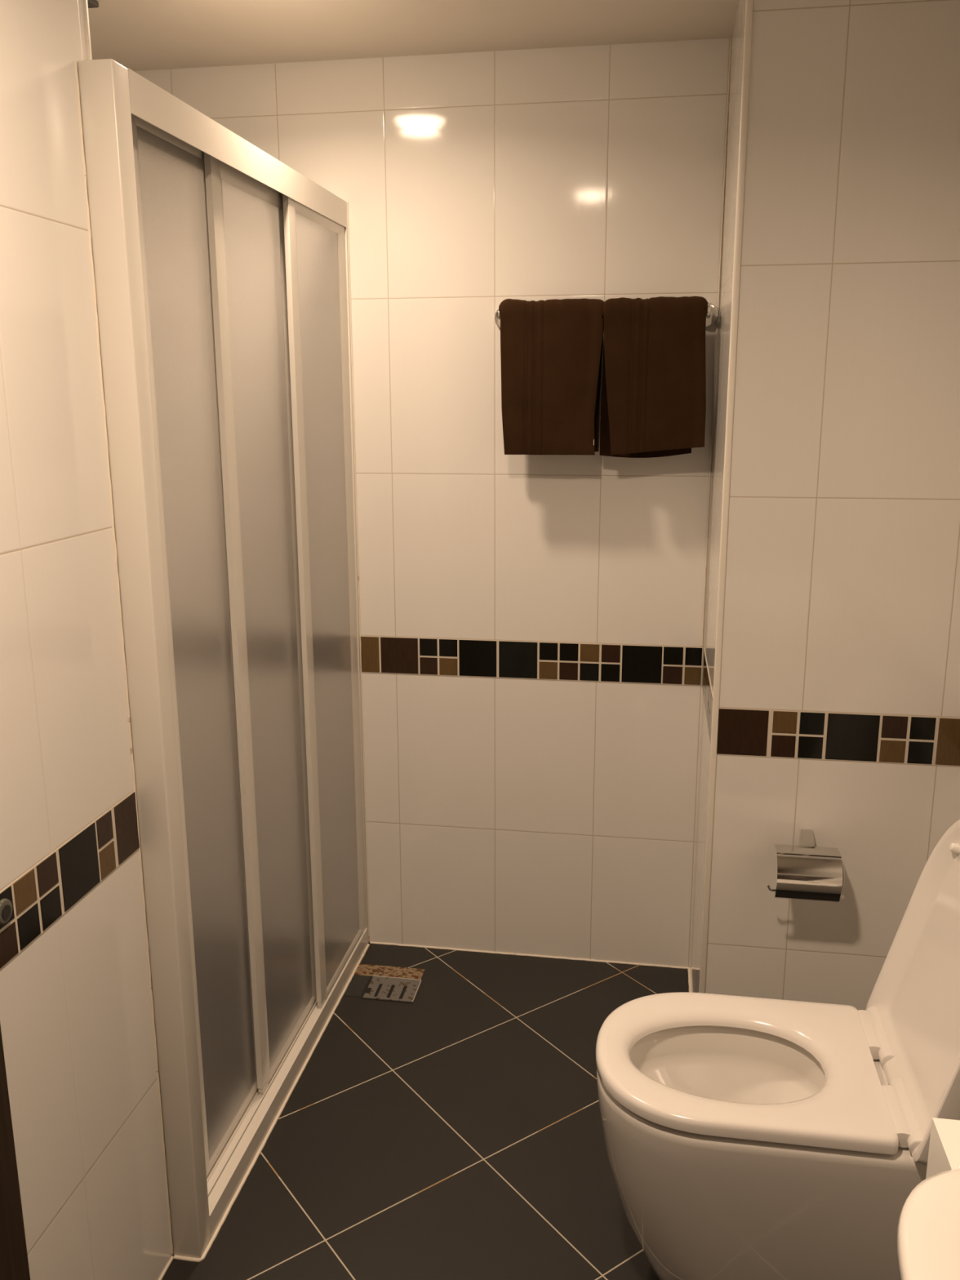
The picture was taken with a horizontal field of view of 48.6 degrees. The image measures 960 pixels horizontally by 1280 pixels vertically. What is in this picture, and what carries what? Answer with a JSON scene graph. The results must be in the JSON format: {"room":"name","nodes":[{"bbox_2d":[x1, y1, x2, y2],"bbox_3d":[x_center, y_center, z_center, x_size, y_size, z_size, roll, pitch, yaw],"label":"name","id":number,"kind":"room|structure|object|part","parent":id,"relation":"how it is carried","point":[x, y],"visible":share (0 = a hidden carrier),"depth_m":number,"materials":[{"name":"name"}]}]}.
{"room":"bathroom","nodes":[
{"label":"bathroom","id":0,"kind":"room"},
{"bbox_2d":[0,0,173,1279],"bbox_3d":[-0.608,0.035,1.417,0.108,2.158,0.414,2,13,9],"label":"wall","id":1,"kind":"structure","parent":0,"point":[76,1022],"depth_m":1.41,"materials":[{"name":"white tile"}]},
{"bbox_2d":[0,897,12,924],"bbox_3d":[-0.578,0.331,1.292,0.006,0.032,0.032,2,13,9],"label":"bumper cover","id":2,"kind":"object","parent":1,"relation":"attached to","point":[6,905],"visible":1,"depth_m":1.29,"materials":[{"name":"grey"}]},
{"bbox_2d":[0,791,139,969],"bbox_3d":[-0.556,0.317,1.453,0.002,0.094,0.373,2,13,9],"label":"trim","id":3,"kind":"structure","parent":1,"relation":"attached to","point":[43,894],"depth_m":1.44,"materials":[{"name":"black tile"}]},
{"bbox_2d":[84,0,92,59],"bbox_3d":[-0.528,-0.917,1.398,0.010,0.294,0.008,2,13,9],"label":"trim","id":4,"kind":"structure","parent":1,"relation":"attached to","point":[86,6],"depth_m":1.42,"materials":[{"name":"beige"}]},
{"bbox_2d":[74,60,173,1253],"bbox_3d":[-0.527,0.142,1.600,0.006,1.848,0.006,2,13,9],"label":"trim","id":5,"kind":"structure","parent":1,"relation":"attached to","point":[75,61],"depth_m":1.55,"materials":[{"name":"white plastic"}]},
{"bbox_2d":[158,1256,173,1279],"bbox_3d":[-0.554,1.093,1.631,0.007,0.007,0.372,2,13,9],"label":"trim","id":6,"kind":"structure","parent":1,"relation":"attached to","point":[172,1257],"depth_m":1.78,"materials":[{"name":"white plastic"}]},
{"bbox_2d":[173,943,369,1262],"bbox_3d":[-0.407,0.933,2.322,0.053,0.008,1.080,2,13,9],"label":"trim","id":7,"kind":"structure","parent":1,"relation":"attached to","point":[177,1257],"depth_m":2.10,"materials":[{"name":"white plastic"}]},
{"bbox_2d":[88,0,739,71],"bbox_3d":[-0.317,-0.976,0.775,2.340,0.100,3.400,2,13,9],"label":"ceiling","id":8,"kind":"structure","parent":0,"point":[139,35],"depth_m":2.16,"materials":[{"name":"beige paint"}]},
{"bbox_2d":[87,0,98,8],"bbox_3d":[-0.857,-1.178,1.919,0.238,0.015,0.233,2,13,9],"label":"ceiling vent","id":9,"kind":"object","parent":8,"relation":"in","point":[91,3],"visible":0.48,"depth_m":2.00,"materials":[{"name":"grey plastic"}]},
{"bbox_2d":[161,942,688,1279],"bbox_3d":[-0.309,1.234,1.285,2.340,0.120,3.400,2,13,9],"label":"floor","id":10,"kind":"structure","parent":0,"point":[454,1132],"depth_m":2.09,"materials":[{"name":"tile"}]},
{"bbox_2d":[77,58,368,1257],"bbox_3d":[-0.418,0.025,2.122,0.059,1.860,1.086,2,13,9],"label":"shower enclosure","id":11,"kind":"object","parent":10,"relation":"on","point":[221,268],"visible":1,"depth_m":1.92,"materials":[{"name":"grey glass"}]},
{"bbox_3d":[-0.498,0.141,1.621,0.050,1.860,0.045,2,13,9],"label":"frame post","id":12,"kind":"part","parent":11,"relation":"part of","materials":[{"name":"white metal"}]},
{"bbox_3d":[-0.480,0.075,1.823,0.011,1.787,0.370,2,13,9],"label":"sliding panel","id":13,"kind":"part","parent":11,"relation":"part of","materials":[{"name":"grey glass"}]},
{"bbox_3d":[-0.477,0.074,1.845,0.004,1.746,0.254,2,13,9],"label":"frosted pane","id":14,"kind":"part","parent":11,"relation":"part of","materials":[{"name":"grey glass"}]},
{"bbox_3d":[-0.418,-0.855,1.936,0.059,0.060,1.028,2,13,9],"label":"header rail","id":15,"kind":"part","parent":11,"relation":"part of","materials":[{"name":"white metal"}]},
{"bbox_3d":[-0.415,0.009,2.128,0.011,1.784,0.380,2,13,9],"label":"sliding panel","id":16,"kind":"part","parent":11,"relation":"part of","materials":[{"name":"grey glass"}]},
{"bbox_3d":[-0.415,0.021,2.134,0.004,1.724,0.302,2,13,9],"label":"frosted pane","id":17,"kind":"part","parent":11,"relation":"part of","materials":[{"name":"grey glass"}]},
{"bbox_3d":[-0.343,-0.057,2.441,0.011,1.779,0.384,2,13,9],"label":"sliding panel","id":18,"kind":"part","parent":11,"relation":"part of","materials":[{"name":"white glass"}]},
{"bbox_3d":[-0.343,-0.048,2.446,0.004,1.725,0.306,2,13,9],"label":"frosted pane","id":19,"kind":"part","parent":11,"relation":"part of","materials":[{"name":"white glass"}]},
{"bbox_3d":[-0.331,-0.094,2.638,0.059,1.860,0.013,2,13,9],"label":"frame post","id":20,"kind":"part","parent":11,"relation":"part of","materials":[{"name":"white metal"}]},
{"bbox_2d":[342,964,424,1003],"bbox_3d":[-0.236,0.857,2.654,0.176,0.009,0.155,2,13,9],"label":"floor drain","id":21,"kind":"object","parent":10,"relation":"on","point":[374,982],"visible":1,"depth_m":2.65,"materials":[{"name":"grey metal"}]},
{"bbox_2d":[595,819,959,1279],"bbox_3d":[0.515,0.663,1.654,0.666,0.820,0.379,2,13,9],"label":"toilet","id":22,"kind":"object","parent":10,"relation":"on","point":[746,1138],"visible":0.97,"depth_m":1.58,"materials":[{"name":"white ceramic"}]},
{"bbox_3d":[0.411,0.661,1.671,0.456,0.025,0.347,2,13,9],"label":"seat","id":23,"kind":"part","parent":22,"relation":"part of","materials":[{"name":"white plastic"}]},
{"bbox_3d":[0.516,0.871,1.702,0.664,0.392,0.343,2,13,9],"label":"bowl","id":24,"kind":"part","parent":22,"relation":"part of","materials":[{"name":"white ceramic"}]},
{"bbox_3d":[0.699,0.479,1.580,0.148,0.430,0.379,2,13,9],"label":"lid","id":25,"kind":"part","parent":22,"relation":"part of","materials":[{"name":"white plastic"}]},
{"bbox_2d":[133,38,730,967],"bbox_3d":[-0.330,-0.252,2.661,1.763,2.158,0.100,2,13,9],"label":"wall","id":26,"kind":"structure","parent":0,"point":[543,817],"depth_m":2.51,"materials":[{"name":"white tile"}]},
{"bbox_2d":[346,202,369,942],"bbox_3d":[-0.301,-0.096,2.639,0.005,1.856,0.005,-7,14,-26],"label":"trim","id":27,"kind":"structure","parent":26,"relation":"attached to","point":[347,202],"depth_m":2.62,"materials":[{"name":"white plastic"}]},
{"bbox_2d":[369,941,688,968],"bbox_3d":[0.119,0.825,2.781,0.838,0.006,0.006,2,13,9],"label":"trim","id":28,"kind":"structure","parent":26,"relation":"attached to","point":[379,943],"depth_m":2.78,"materials":[{"name":"white plastic"}]},
{"bbox_2d":[360,635,702,685],"bbox_3d":[-0.289,0.036,2.668,1.661,0.094,0.002,2,13,9],"label":"trim","id":29,"kind":"structure","parent":26,"relation":"attached to","point":[568,661],"depth_m":2.60,"materials":[{"name":"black tile"}]},
{"bbox_2d":[494,302,718,328],"bbox_3d":[0.273,-0.718,2.350,0.500,0.053,0.095,2,13,9],"label":"towel rail","id":30,"kind":"object","parent":26,"relation":"attached to","point":[712,315],"visible":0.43,"depth_m":2.35,"materials":[{"name":"silver metal"}]},
{"bbox_2d":[498,298,604,454],"bbox_3d":[0.160,-0.584,2.361,0.236,0.338,0.068,2,13,9],"label":"towel","id":31,"kind":"object","parent":30,"relation":"hanging from","point":[551,350],"visible":0.98,"depth_m":2.33,"materials":[{"name":"fabric"}]},
{"bbox_2d":[600,296,707,457],"bbox_3d":[0.379,-0.571,2.325,0.229,0.344,0.072,2,13,9],"label":"towel","id":32,"kind":"object","parent":30,"relation":"hanging from","point":[653,396],"visible":1,"depth_m":2.30,"materials":[{"name":"fabric"}]},
{"bbox_2d":[687,967,691,992],"bbox_3d":[0.493,0.894,2.474,0.008,0.008,0.497,2,13,9],"label":"trim","id":33,"kind":"structure","parent":26,"relation":"attached to","point":[688,969],"depth_m":2.66,"materials":[{"name":"white plastic"}]},
{"bbox_2d":[702,647,712,742],"bbox_3d":[0.491,0.119,2.296,0.002,0.094,0.495,2,13,9],"label":"trim","id":34,"kind":"structure","parent":26,"relation":"attached to","point":[706,685],"depth_m":2.28,"materials":[{"name":"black tile"}]},
{"bbox_2d":[701,37,731,645],"bbox_3d":[0.527,-0.625,2.376,0.008,1.310,0.005,2,13,9],"label":"trim","id":35,"kind":"structure","parent":26,"relation":"attached to","point":[729,68],"depth_m":2.36,"materials":[{"name":"white plastic"}]},
{"bbox_2d":[689,0,959,1010],"bbox_3d":[0.726,-0.148,2.192,0.477,2.158,0.505,2,13,9],"label":"wall pillar","id":36,"kind":"structure","parent":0,"point":[842,594],"depth_m":1.91,"materials":[{"name":"white tile"}]},
{"bbox_2d":[698,0,753,993],"bbox_3d":[0.451,-0.100,1.987,0.012,2.158,0.013,2,13,9],"label":"trim","id":37,"kind":"structure","parent":36,"relation":"attached to","point":[749,3],"depth_m":1.93,"materials":[{"name":"beige"}]},
{"bbox_2d":[767,829,844,902],"bbox_3d":[0.622,0.436,2.026,0.146,0.116,0.107,2,13,9],"label":"toilet paper holder","id":38,"kind":"object","parent":36,"relation":"attached to","point":[806,871],"visible":1,"depth_m":1.99,"materials":[{"name":"silver metal"}]},
{"bbox_3d":[0.619,0.445,2.025,0.143,0.070,0.032,1,13,6],"label":"wire arm","id":39,"kind":"part","parent":38,"relation":"part of","materials":[{"name":"silver metal"}]},
{"bbox_2d":[716,707,959,766],"bbox_3d":[0.688,0.184,2.012,0.467,0.094,0.002,2,13,9],"label":"trim","id":40,"kind":"structure","parent":36,"relation":"attached to","point":[785,734],"depth_m":2.01,"materials":[{"name":"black tile"}]},
{"bbox_3d":[-0.783,0.275,0.383,0.108,2.158,1.738,2,13,9],"label":"wall","id":41,"kind":"structure","parent":0,"visible":0},
{"bbox_2d":[0,1023,30,1279],"bbox_3d":[-0.681,0.228,0.823,0.096,2.050,0.838,2,13,9],"label":"door","id":42,"kind":"structure","parent":41,"relation":"in","point":[14,1262],"depth_m":1.32,"materials":[{"name":"brown wood"}]},
{"bbox_3d":[0.792,0.161,0.851,0.100,2.158,3.200,2,13,9],"label":"wall","id":43,"kind":"structure","parent":0,"visible":0},
{"bbox_2d":[925,1117,959,1178],"bbox_3d":[0.491,0.576,0.463,0.336,0.075,0.972,2,13,9],"label":"countertop","id":44,"kind":"structure","parent":43,"relation":"attached to","point":[944,1154],"depth_m":0.93,"materials":[{"name":"white laminate"}]},
{"bbox_2d":[897,1168,959,1279],"bbox_3d":[0.468,0.574,0.614,0.387,0.182,0.536,2,13,9],"label":"washbasin","id":45,"kind":"object","parent":44,"relation":"in","point":[928,1228],"visible":1,"depth_m":0.79,"materials":[{"name":"white ceramic"}]}
]}

